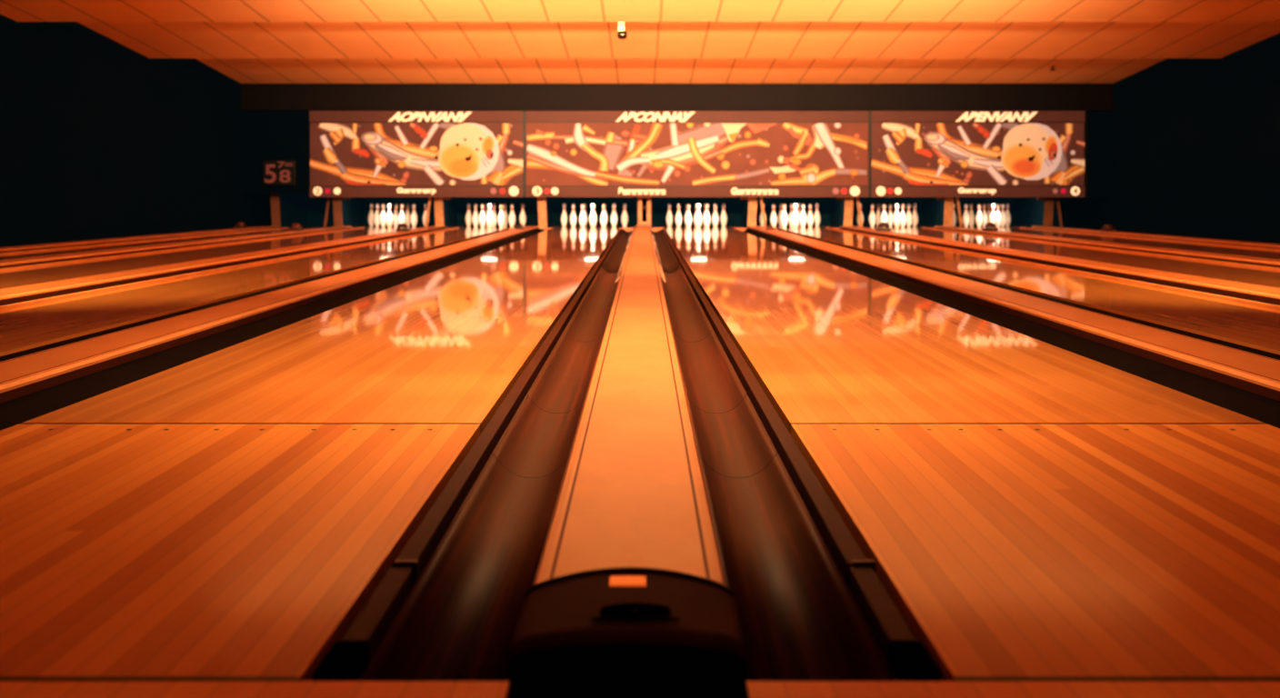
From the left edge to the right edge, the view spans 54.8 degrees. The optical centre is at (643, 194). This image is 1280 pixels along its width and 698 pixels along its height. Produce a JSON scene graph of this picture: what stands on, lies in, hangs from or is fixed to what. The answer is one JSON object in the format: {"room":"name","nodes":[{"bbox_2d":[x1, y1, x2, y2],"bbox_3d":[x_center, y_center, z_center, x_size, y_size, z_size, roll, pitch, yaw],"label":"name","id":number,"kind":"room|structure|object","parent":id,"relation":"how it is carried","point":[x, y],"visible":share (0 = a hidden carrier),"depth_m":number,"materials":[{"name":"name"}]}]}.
{"room":"games hall","nodes":[
{"label":"games hall","id":0,"kind":"room"},
{"bbox_2d":[0,14,271,247],"bbox_3d":[-6.260,-0.870,9.500,0.200,3.220,25.000,0,0,0],"label":"wall","id":1,"kind":"structure","parent":0,"point":[101,138],"depth_m":14.26,"materials":[{"name":"paint"}]},
{"bbox_2d":[242,110,309,193],"bbox_3d":[-5.654,-0.661,19.070,1.012,1.281,0.100,0,0,0],"label":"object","id":2,"kind":"structure","parent":1,"relation":"attached to","point":[267,135],"depth_m":19.02,"materials":[{"name":"paint"}]},
{"bbox_2d":[262,160,296,185],"bbox_3d":[-5.585,-0.343,18.977,0.503,0.392,0.086,0,0,0],"label":"display","id":3,"kind":"object","parent":1,"relation":"attached to","point":[275,172],"visible":1,"depth_m":18.94,"materials":[{"name":"black plastic"}]},
{"bbox_2d":[309,110,526,197],"bbox_3d":[-3.464,-0.629,19.038,3.324,1.328,0.165,0,0,0],"label":"panel","id":4,"kind":"object","parent":1,"relation":"attached to","point":[354,154],"visible":1,"depth_m":18.98,"materials":[{"name":"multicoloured plastic"}]},
{"bbox_2d":[240,83,1113,110],"bbox_3d":[0.520,-1.701,19.133,13.360,0.798,0.435,0,0,0],"label":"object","id":5,"kind":"structure","parent":1,"relation":"attached to","point":[254,96],"depth_m":18.91,"materials":[{"name":"paint"}]},
{"bbox_2d":[525,110,871,197],"bbox_3d":[0.849,-0.629,19.038,5.309,1.328,0.165,0,0,0],"label":"panel","id":6,"kind":"object","parent":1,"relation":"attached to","point":[570,154],"visible":1,"depth_m":18.98,"materials":[{"name":"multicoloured plastic"}]},
{"bbox_2d":[871,110,1087,197],"bbox_3d":[5.162,-0.629,19.038,3.324,1.328,0.165,0,0,0],"label":"panel","id":7,"kind":"object","parent":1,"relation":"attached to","point":[915,154],"visible":1,"depth_m":18.98,"materials":[{"name":"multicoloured plastic"}]},
{"bbox_2d":[0,680,509,697],"bbox_3d":[-3.171,0.560,-0.840,6.057,0.080,4.321,0,0,0],"label":"floor","id":8,"kind":"structure","parent":0,"point":[8,689],"depth_m":1.30,"materials":[{"name":"brown wood"}]},
{"bbox_2d":[0,0,1279,83],"bbox_3d":[0.520,-1.942,8.000,13.360,0.476,22.000,0,0,0],"label":"ceiling","id":9,"kind":"structure","parent":0,"point":[245,41],"depth_m":14.27,"materials":[{"name":"tile"}]},
{"bbox_2d":[617,21,627,39],"bbox_3d":[-0.225,-1.794,13.300,0.108,0.235,0.108,0,0,0],"label":"security camera","id":10,"kind":"object","parent":9,"relation":"attached to","point":[622,34],"visible":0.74,"depth_m":13.27,"materials":[{"name":"beige plastic"}]},
{"bbox_2d":[307,193,1059,227],"bbox_3d":[0.520,-0.870,21.500,13.760,3.220,0.200,0,0,0],"label":"pit area","id":11,"kind":"structure","parent":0,"point":[316,206],"depth_m":21.40,"materials":[{"name":"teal paint"}]},
{"bbox_2d":[746,680,1279,697],"bbox_3d":[3.655,0.560,-0.840,7.090,0.080,4.321,0,0,0],"label":"floor","id":12,"kind":"structure","parent":0,"point":[755,689],"depth_m":1.30,"materials":[{"name":"brown wood"}]},
{"bbox_2d":[1059,32,1279,242],"bbox_3d":[7.300,-0.870,9.500,0.200,3.220,25.000,0,0,0],"label":"wall","id":13,"kind":"structure","parent":0,"point":[1195,142],"depth_m":16.04,"materials":[{"name":"paint"}]},
{"bbox_2d":[1086,110,1110,197],"bbox_3d":[7.016,-0.633,19.070,0.368,1.337,0.100,0,0,0],"label":"trim","id":14,"kind":"structure","parent":13,"relation":"attached to","point":[1098,121],"depth_m":19.02,"materials":[{"name":"paint"}]},
{"bbox_2d":[1092,229,1279,243],"bbox_3d":[6.797,0.593,10.463,0.806,0.105,18.273,0,0,0],"label":"trim","id":15,"kind":"structure","parent":13,"relation":"attached to","point":[1093,229],"depth_m":15.95,"materials":[{"name":"wood"}]},
{"bbox_3d":[0.520,0.692,9.500,13.760,0.095,25.000,0,0,0],"label":"floor","id":16,"kind":"structure","parent":0,"visible":0},
{"bbox_2d":[0,226,277,252],"bbox_3d":[-5.900,0.534,10.414,0.251,0.092,18.133,0,0,0],"label":"divider","id":17,"kind":"object","parent":16,"relation":"on","point":[16,248],"visible":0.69,"depth_m":13.68,"materials":[{"name":"wood"}]},
{"bbox_2d":[0,227,288,255],"bbox_3d":[-5.669,0.551,10.419,0.202,0.094,18.161,0,0,0],"label":"gutter","id":18,"kind":"object","parent":16,"relation":"on","point":[78,246],"visible":0.2,"depth_m":13.23,"materials":[{"name":"plastic"}]},
{"bbox_2d":[0,228,310,259],"bbox_3d":[-5.310,0.560,10.460,0.512,0.080,18.279,0,0,0],"label":"lane","id":19,"kind":"object","parent":16,"relation":"on","point":[138,244],"visible":0.33,"depth_m":12.85,"materials":[{"name":"brown wood"}]},
{"bbox_2d":[0,226,351,268],"bbox_3d":[-4.720,0.534,10.414,0.251,0.092,18.133,0,0,0],"label":"divider","id":20,"kind":"object","parent":16,"relation":"on","point":[52,258],"visible":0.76,"depth_m":11.45,"materials":[{"name":"wood"}]},
{"bbox_2d":[0,227,363,270],"bbox_3d":[-4.489,0.551,10.419,0.202,0.094,18.161,0,0,0],"label":"gutter","id":21,"kind":"object","parent":16,"relation":"on","point":[221,244],"visible":0.2,"depth_m":10.94,"materials":[{"name":"plastic"}]},
{"bbox_2d":[0,228,413,289],"bbox_3d":[-3.975,0.560,10.460,0.822,0.080,18.279,0,0,0],"label":"lane","id":22,"kind":"object","parent":16,"relation":"on","point":[32,275],"visible":0.67,"depth_m":9.95,"materials":[{"name":"brown wood"}]},
{"bbox_2d":[0,226,446,305],"bbox_3d":[-3.230,0.534,10.414,0.251,0.092,18.133,0,0,0],"label":"divider","id":23,"kind":"object","parent":16,"relation":"on","point":[36,291],"visible":0.71,"depth_m":8.20,"materials":[{"name":"wood"}]},
{"bbox_2d":[0,227,458,309],"bbox_3d":[-2.999,0.551,10.419,0.202,0.094,18.161,0,0,0],"label":"gutter","id":24,"kind":"object","parent":16,"relation":"on","point":[135,284],"visible":0.23,"depth_m":7.62,"materials":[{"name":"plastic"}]},
{"bbox_2d":[0,228,509,356],"bbox_3d":[-2.509,0.560,10.460,0.774,0.080,18.279,0,0,0],"label":"lane","id":25,"kind":"object","parent":16,"relation":"on","point":[22,328],"visible":0.78,"depth_m":6.48,"materials":[{"name":"brown wood"}]},
{"bbox_2d":[0,229,509,361],"bbox_3d":[-2.008,0.565,10.419,0.216,0.066,18.161,0,0,0],"label":"gutter","id":26,"kind":"object","parent":16,"relation":"on","point":[116,329],"visible":0.06,"depth_m":5.61,"materials":[{"name":"plastic"}]},
{"bbox_2d":[0,226,539,403],"bbox_3d":[-1.770,0.534,10.414,0.251,0.092,18.133,0,0,0],"label":"divider","id":27,"kind":"object","parent":16,"relation":"on","point":[20,376],"visible":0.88,"depth_m":4.58,"materials":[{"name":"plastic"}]},
{"bbox_2d":[0,229,542,430],"bbox_3d":[-1.532,0.565,10.419,0.216,0.066,18.161,0,0,0],"label":"gutter","id":28,"kind":"object","parent":16,"relation":"on","point":[22,409],"visible":0.32,"depth_m":4.32,"materials":[{"name":"plastic"}]},
{"bbox_2d":[270,193,307,228],"bbox_3d":[-5.805,0.235,20.400,0.166,0.670,1.800,0,0,0],"label":"post","id":29,"kind":"object","parent":16,"relation":"on","point":[286,209],"visible":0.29,"depth_m":20.18,"materials":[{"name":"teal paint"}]},
{"bbox_2d":[0,228,619,680],"bbox_3d":[-0.893,0.560,10.460,1.048,0.081,18.279,0,0,0],"label":"lane","id":30,"kind":"object","parent":16,"relation":"on","point":[231,513],"visible":0.97,"depth_m":2.28,"materials":[{"name":"brown wood"}]},
{"bbox_2d":[323,197,364,227],"bbox_3d":[-4.846,0.235,20.400,0.412,0.670,1.800,0,0,0],"label":"post","id":31,"kind":"object","parent":16,"relation":"on","point":[347,211],"visible":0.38,"depth_m":20.05,"materials":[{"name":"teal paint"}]},
{"bbox_2d":[351,225,435,228],"bbox_3d":[-4.040,0.560,20.477,1.530,0.080,1.747,0,0,0],"label":"deck","id":32,"kind":"object","parent":16,"relation":"on","point":[364,226],"visible":0.14,"depth_m":20.19,"materials":[{"name":"brown wood"}]},
{"bbox_2d":[368,203,374,226],"bbox_3d":[-4.513,0.330,20.530,0.121,0.381,0.121,0,0,0],"label":"pin","id":33,"kind":"object","parent":32,"relation":"on","point":[371,215],"visible":0.96,"depth_m":20.50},
{"bbox_2d":[373,203,379,226],"bbox_3d":[-4.363,0.330,20.280,0.121,0.381,0.121,0,0,0],"label":"pin","id":34,"kind":"object","parent":32,"relation":"on","point":[376,216],"visible":0.94,"depth_m":20.24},
{"bbox_2d":[379,203,386,227],"bbox_3d":[-4.213,0.330,20.030,0.121,0.381,0.121,0,0,0],"label":"pin","id":35,"kind":"object","parent":32,"relation":"on","point":[383,215],"visible":0.97,"depth_m":20.00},
{"bbox_2d":[385,203,393,227],"bbox_3d":[-4.061,0.330,19.780,0.121,0.381,0.121,0,0,0],"label":"pin","id":36,"kind":"object","parent":32,"relation":"on","point":[389,219],"visible":1,"depth_m":19.75,"materials":[{"name":"plastic"}]},
{"bbox_2d":[392,203,399,226],"bbox_3d":[-4.060,0.330,20.280,0.121,0.381,0.121,0,0,0],"label":"pin","id":37,"kind":"object","parent":32,"relation":"on","point":[395,215],"visible":0.94,"depth_m":20.24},
{"bbox_2d":[398,203,405,224],"bbox_3d":[-3.909,0.330,20.030,0.121,0.381,0.121,0,0,0],"label":"pin","id":38,"kind":"object","parent":32,"relation":"on","point":[402,216],"visible":0.84,"depth_m":20.00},
{"bbox_2d":[404,203,410,226],"bbox_3d":[-3.914,0.330,20.530,0.121,0.381,0.121,0,0,0],"label":"pin","id":39,"kind":"object","parent":32,"relation":"on","point":[407,213],"visible":0.84,"depth_m":20.50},
{"bbox_2d":[410,203,418,226],"bbox_3d":[-3.761,0.330,20.280,0.121,0.381,0.121,0,0,0],"label":"pin","id":40,"kind":"object","parent":32,"relation":"on","point":[414,218],"visible":1,"depth_m":20.25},
{"bbox_2d":[424,197,457,227],"bbox_3d":[-3.246,0.235,20.400,0.412,0.670,1.800,0,0,0],"label":"post","id":41,"kind":"object","parent":16,"relation":"on","point":[445,208],"visible":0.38,"depth_m":19.83,"materials":[{"name":"teal paint"}]},
{"bbox_2d":[312,228,633,680],"bbox_3d":[-0.253,0.557,10.419,0.212,0.082,18.161,0,0,0],"label":"gutter","id":42,"kind":"object","parent":16,"relation":"on","point":[448,606],"visible":0.88,"depth_m":2.01,"materials":[{"name":"plastic"}]},
{"bbox_2d":[446,225,543,231],"bbox_3d":[-2.425,0.560,20.477,1.560,0.080,1.747,0,0,0],"label":"deck","id":43,"kind":"object","parent":16,"relation":"on","point":[453,226],"visible":0.29,"depth_m":20.19,"materials":[{"name":"brown wood"}]},
{"bbox_2d":[465,203,471,226],"bbox_3d":[-2.899,0.330,20.530,0.121,0.381,0.121,0,0,0],"label":"pin","id":44,"kind":"object","parent":43,"relation":"on","point":[468,216],"visible":0.97,"depth_m":20.50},
{"bbox_2d":[471,203,479,226],"bbox_3d":[-2.747,0.330,20.280,0.121,0.381,0.121,0,0,0],"label":"pin","id":45,"kind":"object","parent":43,"relation":"on","point":[475,216],"visible":0.99,"depth_m":20.25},
{"bbox_2d":[479,203,486,227],"bbox_3d":[-2.603,0.330,20.030,0.121,0.381,0.121,0,0,0],"label":"pin","id":46,"kind":"object","parent":43,"relation":"on","point":[482,217],"visible":1,"depth_m":20.00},
{"bbox_2d":[486,203,493,227],"bbox_3d":[-2.453,0.330,19.780,0.121,0.381,0.121,0,0,0],"label":"pin","id":47,"kind":"object","parent":43,"relation":"on","point":[489,217],"visible":1,"depth_m":19.74,"materials":[{"name":"plastic"}]},
{"bbox_2d":[497,203,504,227],"bbox_3d":[-2.301,0.330,20.030,0.121,0.381,0.121,0,0,0],"label":"pin","id":48,"kind":"object","parent":43,"relation":"on","point":[501,216],"visible":1,"depth_m":20.00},
{"bbox_2d":[508,203,515,226],"bbox_3d":[-2.152,0.330,20.280,0.121,0.381,0.121,0,0,0],"label":"pin","id":49,"kind":"object","parent":43,"relation":"on","point":[512,216],"visible":1,"depth_m":20.25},
{"bbox_2d":[519,203,526,226],"bbox_3d":[-2.001,0.330,20.530,0.121,0.381,0.121,0,0,0],"label":"pin","id":50,"kind":"object","parent":43,"relation":"on","point":[522,217],"visible":0.94,"depth_m":20.50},
{"bbox_2d":[537,197,551,230],"bbox_3d":[-1.595,0.235,20.400,0.166,0.670,1.800,0,0,0],"label":"post","id":51,"kind":"object","parent":16,"relation":"on","point":[544,204],"visible":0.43,"depth_m":19.50,"materials":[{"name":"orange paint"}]},
{"bbox_2d":[543,225,637,231],"bbox_3d":[-0.795,0.560,20.477,1.560,0.080,1.747,0,0,0],"label":"deck","id":52,"kind":"object","parent":16,"relation":"on","point":[628,228],"visible":0.36,"depth_m":19.63,"materials":[{"name":"brown wood"}]},
{"bbox_2d":[560,203,568,226],"bbox_3d":[-1.314,0.330,20.530,0.121,0.381,0.121,0,0,0],"label":"pin","id":53,"kind":"object","parent":52,"relation":"on","point":[564,216],"visible":1,"depth_m":20.50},
{"bbox_2d":[570,203,577,226],"bbox_3d":[-1.147,0.330,20.280,0.121,0.381,0.121,0,0,0],"label":"pin","id":54,"kind":"object","parent":52,"relation":"on","point":[573,216],"visible":1,"depth_m":20.24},
{"bbox_2d":[579,203,586,227],"bbox_3d":[-0.981,0.330,20.030,0.121,0.381,0.121,0,0,0],"label":"pin","id":55,"kind":"object","parent":52,"relation":"on","point":[582,217],"visible":1,"depth_m":20.00,"materials":[{"name":"plastic"}]},
{"bbox_2d":[589,203,596,227],"bbox_3d":[-0.806,0.330,19.780,0.121,0.381,0.121,0,0,0],"label":"pin","id":56,"kind":"object","parent":52,"relation":"on","point":[593,217],"visible":1,"depth_m":19.75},
{"bbox_2d":[600,203,607,227],"bbox_3d":[-0.640,0.330,20.030,0.121,0.381,0.121,0,0,0],"label":"pin","id":57,"kind":"object","parent":52,"relation":"on","point":[604,217],"visible":1,"depth_m":20.00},
{"bbox_2d":[610,203,618,226],"bbox_3d":[-0.478,0.330,20.280,0.121,0.381,0.121,0,0,0],"label":"pin","id":58,"kind":"object","parent":52,"relation":"on","point":[614,219],"visible":1,"depth_m":20.24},
{"bbox_2d":[620,203,628,226],"bbox_3d":[-0.307,0.330,20.530,0.121,0.381,0.121,0,0,0],"label":"pin","id":59,"kind":"object","parent":52,"relation":"on","point":[625,216],"visible":1,"depth_m":20.50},
{"bbox_2d":[508,567,746,697],"bbox_3d":[-0.017,0.570,1.040,0.310,0.188,1.080,0,0,0],"label":"ball return","id":60,"kind":"object","parent":16,"relation":"on","point":[615,632],"visible":1,"depth_m":1.36,"materials":[{"name":"brown plastic"}]},
{"bbox_2d":[533,226,727,586],"bbox_3d":[-0.017,0.534,10.490,0.251,0.092,17.980,0,0,0],"label":"divider","id":61,"kind":"object","parent":16,"relation":"on","point":[633,493],"visible":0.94,"depth_m":2.25,"materials":[{"name":"plastic"}]},
{"bbox_2d":[637,197,651,229],"bbox_3d":[0.020,0.235,20.391,0.224,0.670,1.818,0,0,0],"label":"post","id":62,"kind":"object","parent":16,"relation":"on","point":[644,204],"visible":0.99,"depth_m":19.50,"materials":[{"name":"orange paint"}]},
{"bbox_2d":[650,225,747,231],"bbox_3d":[0.880,0.560,20.477,1.650,0.080,1.747,0,0,0],"label":"deck","id":63,"kind":"object","parent":16,"relation":"on","point":[655,228],"visible":0.36,"depth_m":19.63,"materials":[{"name":"brown wood"}]},
{"bbox_2d":[665,203,672,226],"bbox_3d":[0.437,0.330,20.530,0.121,0.381,0.121,0,0,0],"label":"pin","id":64,"kind":"object","parent":63,"relation":"on","point":[669,216],"visible":1,"depth_m":20.49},
{"bbox_2d":[674,203,682,226],"bbox_3d":[0.583,0.330,20.280,0.121,0.381,0.121,0,0,0],"label":"pin","id":65,"kind":"object","parent":63,"relation":"on","point":[678,219],"visible":1,"depth_m":20.24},
{"bbox_2d":[684,203,691,227],"bbox_3d":[0.735,0.330,20.030,0.121,0.381,0.121,0,0,0],"label":"pin","id":66,"kind":"object","parent":63,"relation":"on","point":[688,216],"visible":1,"depth_m":19.99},
{"bbox_2d":[694,203,702,227],"bbox_3d":[0.887,0.330,19.780,0.121,0.381,0.121,0,0,0],"label":"pin","id":67,"kind":"object","parent":63,"relation":"on","point":[698,219],"visible":1,"depth_m":19.74,"materials":[{"name":"plastic"}]},
{"bbox_2d":[703,203,710,227],"bbox_3d":[1.036,0.330,20.030,0.121,0.381,0.121,0,0,0],"label":"pin","id":68,"kind":"object","parent":63,"relation":"on","point":[706,217],"visible":1,"depth_m":20.00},
{"bbox_2d":[711,203,719,226],"bbox_3d":[1.184,0.330,20.280,0.121,0.381,0.121,0,0,0],"label":"pin","id":69,"kind":"object","parent":63,"relation":"on","point":[715,217],"visible":1,"depth_m":20.25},
{"bbox_2d":[720,203,727,226],"bbox_3d":[1.337,0.330,20.530,0.121,0.381,0.121,0,0,0],"label":"pin","id":70,"kind":"object","parent":63,"relation":"on","point":[723,217],"visible":1,"depth_m":20.50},
{"bbox_2d":[740,197,766,227],"bbox_3d":[1.746,0.235,20.400,0.412,0.670,1.800,0,0,0],"label":"post","id":71,"kind":"object","parent":16,"relation":"on","point":[749,204],"visible":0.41,"depth_m":19.50,"materials":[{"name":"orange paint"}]},
{"bbox_2d":[650,228,942,680],"bbox_3d":[0.220,0.557,10.419,0.214,0.082,18.161,0,0,0],"label":"gutter","id":72,"kind":"object","parent":16,"relation":"on","point":[811,605],"visible":0.91,"depth_m":2.00,"materials":[{"name":"plastic"}]},
{"bbox_2d":[756,225,839,229],"bbox_3d":[2.500,0.560,20.477,1.450,0.080,1.747,0,0,0],"label":"deck","id":73,"kind":"object","parent":16,"relation":"on","point":[775,226],"visible":0.21,"depth_m":20.19,"materials":[{"name":"brown wood"}]},
{"bbox_2d":[770,203,777,226],"bbox_3d":[2.142,0.330,20.280,0.121,0.381,0.121,0,0,0],"label":"pin","id":74,"kind":"object","parent":73,"relation":"on","point":[773,217],"visible":0.94,"depth_m":20.25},
{"bbox_2d":[780,203,788,227],"bbox_3d":[2.288,0.330,20.030,0.121,0.381,0.121,0,0,0],"label":"pin","id":75,"kind":"object","parent":73,"relation":"on","point":[784,217],"visible":1,"depth_m":20.00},
{"bbox_2d":[791,203,799,227],"bbox_3d":[2.440,0.330,19.780,0.121,0.381,0.121,0,0,0],"label":"pin","id":76,"kind":"object","parent":73,"relation":"on","point":[795,217],"visible":1,"depth_m":19.74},
{"bbox_2d":[799,203,806,227],"bbox_3d":[2.592,0.330,20.030,0.121,0.381,0.121,0,0,0],"label":"pin","id":77,"kind":"object","parent":73,"relation":"on","point":[803,216],"visible":1,"depth_m":20.00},
{"bbox_2d":[806,203,813,226],"bbox_3d":[2.741,0.330,20.280,0.121,0.381,0.121,0,0,0],"label":"pin","id":78,"kind":"object","parent":73,"relation":"on","point":[810,217],"visible":1,"depth_m":20.24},
{"bbox_2d":[813,203,820,226],"bbox_3d":[2.888,0.330,20.530,0.121,0.381,0.121,0,0,0],"label":"pin","id":79,"kind":"object","parent":73,"relation":"on","point":[816,216],"visible":0.99,"depth_m":20.50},
{"bbox_2d":[830,197,862,227],"bbox_3d":[3.266,0.235,20.400,0.412,0.670,1.800,0,0,0],"label":"post","id":80,"kind":"object","parent":16,"relation":"on","point":[842,208],"visible":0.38,"depth_m":19.52,"materials":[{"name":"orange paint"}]},
{"bbox_2d":[852,225,934,228],"bbox_3d":[4.050,0.560,20.477,1.510,0.080,1.747,0,0,0],"label":"deck","id":81,"kind":"object","parent":16,"relation":"on","point":[866,226],"visible":0.14,"depth_m":20.19,"materials":[{"name":"brown wood"}]},
{"bbox_2d":[868,203,876,226],"bbox_3d":[3.762,0.330,20.280,0.121,0.381,0.121,0,0,0],"label":"pin","id":82,"kind":"object","parent":81,"relation":"on","point":[872,219],"visible":1,"depth_m":20.25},
{"bbox_2d":[880,203,888,222],"bbox_3d":[3.907,0.330,20.030,0.121,0.381,0.121,0,0,0],"label":"pin","id":83,"kind":"object","parent":81,"relation":"on","point":[884,218],"visible":0.8,"depth_m":20.00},
{"bbox_2d":[887,203,893,226],"bbox_3d":[4.057,0.330,20.280,0.121,0.381,0.121,0,0,0],"label":"pin","id":84,"kind":"object","parent":81,"relation":"on","point":[890,215],"visible":0.87,"depth_m":20.24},
{"bbox_2d":[892,203,900,227],"bbox_3d":[4.064,0.330,19.780,0.121,0.381,0.121,0,0,0],"label":"pin","id":85,"kind":"object","parent":81,"relation":"on","point":[896,220],"visible":1,"depth_m":19.74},
{"bbox_2d":[900,203,906,227],"bbox_3d":[4.209,0.330,20.030,0.121,0.381,0.121,0,0,0],"label":"pin","id":86,"kind":"object","parent":81,"relation":"on","point":[903,215],"visible":0.95,"depth_m":20.00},
{"bbox_2d":[905,203,912,226],"bbox_3d":[4.360,0.330,20.280,0.121,0.381,0.121,0,0,0],"label":"pin","id":87,"kind":"object","parent":81,"relation":"on","point":[909,218],"visible":0.94,"depth_m":20.25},
{"bbox_2d":[911,203,918,226],"bbox_3d":[4.511,0.330,20.530,0.121,0.381,0.121,0,0,0],"label":"pin","id":88,"kind":"object","parent":81,"relation":"on","point":[915,215],"visible":0.96,"depth_m":20.50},
{"bbox_2d":[921,197,962,227],"bbox_3d":[4.846,0.235,20.400,0.412,0.670,1.800,0,0,0],"label":"post","id":89,"kind":"object","parent":16,"relation":"on","point":[935,211],"visible":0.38,"depth_m":20.05,"materials":[{"name":"orange paint"}]},
{"bbox_2d":[664,228,1279,680],"bbox_3d":[0.876,0.560,10.460,1.082,0.081,18.279,0,0,0],"label":"lane","id":90,"kind":"object","parent":16,"relation":"on","point":[1029,508],"visible":0.96,"depth_m":2.28,"materials":[{"name":"brown wood"}]},
{"bbox_2d":[955,225,1031,228],"bbox_3d":[5.630,0.560,20.477,1.510,0.080,1.747,0,0,0],"label":"deck","id":91,"kind":"object","parent":16,"relation":"on","point":[968,226],"visible":0.21,"depth_m":20.19,"materials":[{"name":"brown wood"}]},
{"bbox_2d":[962,203,969,226],"bbox_3d":[5.301,0.330,20.280,0.121,0.381,0.121,0,0,0],"label":"pin","id":92,"kind":"object","parent":91,"relation":"on","point":[965,216],"visible":1,"depth_m":20.24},
{"bbox_2d":[969,203,975,226],"bbox_3d":[5.454,0.330,20.530,0.121,0.381,0.121,0,0,0],"label":"pin","id":93,"kind":"object","parent":91,"relation":"on","point":[971,205],"visible":0.94,"depth_m":20.50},
{"bbox_2d":[975,203,982,227],"bbox_3d":[5.449,0.330,20.030,0.121,0.381,0.121,0,0,0],"label":"pin","id":94,"kind":"object","parent":91,"relation":"on","point":[978,217],"visible":1,"depth_m":20.00,"materials":[{"name":"plastic"}]},
{"bbox_2d":[981,203,988,226],"bbox_3d":[5.601,0.330,20.280,0.121,0.381,0.121,0,0,0],"label":"pin","id":95,"kind":"object","parent":91,"relation":"on","point":[984,214],"visible":0.84,"depth_m":20.24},
{"bbox_2d":[989,203,997,225],"bbox_3d":[5.603,0.330,19.780,0.121,0.381,0.121,0,0,0],"label":"pin","id":96,"kind":"object","parent":91,"relation":"on","point":[993,218],"visible":0.91,"depth_m":19.75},
{"bbox_2d":[995,203,1001,227],"bbox_3d":[5.752,0.330,20.030,0.121,0.381,0.121,0,0,0],"label":"pin","id":97,"kind":"object","parent":91,"relation":"on","point":[998,215],"visible":0.86,"depth_m":20.00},
{"bbox_2d":[1000,203,1006,226],"bbox_3d":[5.900,0.330,20.280,0.121,0.381,0.121,0,0,0],"label":"pin","id":98,"kind":"object","parent":91,"relation":"on","point":[1003,215],"visible":0.91,"depth_m":20.24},
{"bbox_2d":[1004,203,1010,226],"bbox_3d":[6.051,0.330,20.530,0.121,0.381,0.121,0,0,0],"label":"pin","id":99,"kind":"object","parent":91,"relation":"on","point":[1007,214],"visible":0.86,"depth_m":20.50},
{"bbox_2d":[743,229,1279,428],"bbox_3d":[1.532,0.565,10.419,0.216,0.066,18.161,0,0,0],"label":"gutter","id":100,"kind":"object","parent":16,"relation":"on","point":[1264,409],"visible":0.35,"depth_m":4.37,"materials":[{"name":"plastic"}]},
{"bbox_2d":[747,226,1279,401],"bbox_3d":[1.770,0.534,10.414,0.251,0.092,18.133,0,0,0],"label":"divider","id":101,"kind":"object","parent":16,"relation":"on","point":[1250,372],"visible":0.82,"depth_m":4.64,"materials":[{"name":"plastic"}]},
{"bbox_2d":[776,229,1279,359],"bbox_3d":[2.008,0.565,10.419,0.216,0.066,18.161,0,0,0],"label":"gutter","id":102,"kind":"object","parent":16,"relation":"on","point":[1169,329],"visible":0.06,"depth_m":5.66,"materials":[{"name":"plastic"}]},
{"bbox_2d":[777,228,1279,354],"bbox_3d":[2.500,0.560,10.460,0.755,0.080,18.279,0,0,0],"label":"lane","id":103,"kind":"object","parent":16,"relation":"on","point":[1249,325],"visible":0.78,"depth_m":6.48,"materials":[{"name":"brown wood"}]},
{"bbox_2d":[1013,197,1062,227],"bbox_3d":[6.426,0.235,20.400,0.412,0.670,1.800,0,0,0],"label":"post","id":104,"kind":"object","parent":16,"relation":"on","point":[1027,211],"visible":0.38,"depth_m":20.15,"materials":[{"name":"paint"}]},
{"bbox_2d":[826,227,1279,309],"bbox_3d":[2.990,0.551,10.419,0.220,0.094,18.161,0,0,0],"label":"gutter","id":105,"kind":"object","parent":16,"relation":"on","point":[1252,302],"visible":0.22,"depth_m":7.71,"materials":[{"name":"plastic"}]},
{"bbox_2d":[840,226,1279,304],"bbox_3d":[3.230,0.534,10.414,0.251,0.092,18.133,0,0,0],"label":"divider","id":106,"kind":"object","parent":16,"relation":"on","point":[1249,291],"visible":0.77,"depth_m":8.22,"materials":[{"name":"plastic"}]},
{"bbox_2d":[875,222,891,231],"bbox_3d":[3.230,0.427,16.600,0.178,0.123,0.180,0,0,0],"label":"sensor","id":107,"kind":"object","parent":106,"relation":"on","point":[881,225],"visible":1,"depth_m":16.52,"materials":[{"name":"brown plastic"}]},
{"bbox_2d":[872,228,1279,288],"bbox_3d":[3.975,0.560,10.460,0.822,0.080,18.279,0,0,0],"label":"lane","id":108,"kind":"object","parent":16,"relation":"on","point":[1254,275],"visible":0.67,"depth_m":9.95,"materials":[{"name":"brown wood"}]},
{"bbox_2d":[922,227,1279,269],"bbox_3d":[4.489,0.551,10.419,0.202,0.094,18.161,0,0,0],"label":"gutter","id":109,"kind":"object","parent":16,"relation":"on","point":[1065,244],"visible":0.21,"depth_m":11.04,"materials":[{"name":"plastic"}]},
{"bbox_2d":[934,226,1279,267],"bbox_3d":[4.720,0.534,10.414,0.251,0.092,18.133,0,0,0],"label":"divider","id":110,"kind":"object","parent":16,"relation":"on","point":[1234,258],"visible":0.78,"depth_m":11.50,"materials":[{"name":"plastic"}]},
{"bbox_2d":[975,228,1279,259],"bbox_3d":[5.485,0.560,10.460,0.862,0.080,18.279,0,0,0],"label":"lane","id":111,"kind":"object","parent":16,"relation":"on","point":[1220,249],"visible":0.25,"depth_m":13.09,"materials":[{"name":"brown wood"}]},
{"bbox_2d":[1020,227,1279,250],"bbox_3d":[6.019,0.551,10.419,0.202,0.094,18.161,0,0,0],"label":"gutter","id":112,"kind":"object","parent":16,"relation":"on","point":[1243,246],"visible":0.19,"depth_m":13.99,"materials":[{"name":"plastic"}]},
{"bbox_2d":[1031,226,1279,249],"bbox_3d":[6.250,0.534,10.414,0.251,0.092,18.133,0,0,0],"label":"divider","id":113,"kind":"object","parent":16,"relation":"on","point":[1126,234],"visible":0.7,"depth_m":14.37,"materials":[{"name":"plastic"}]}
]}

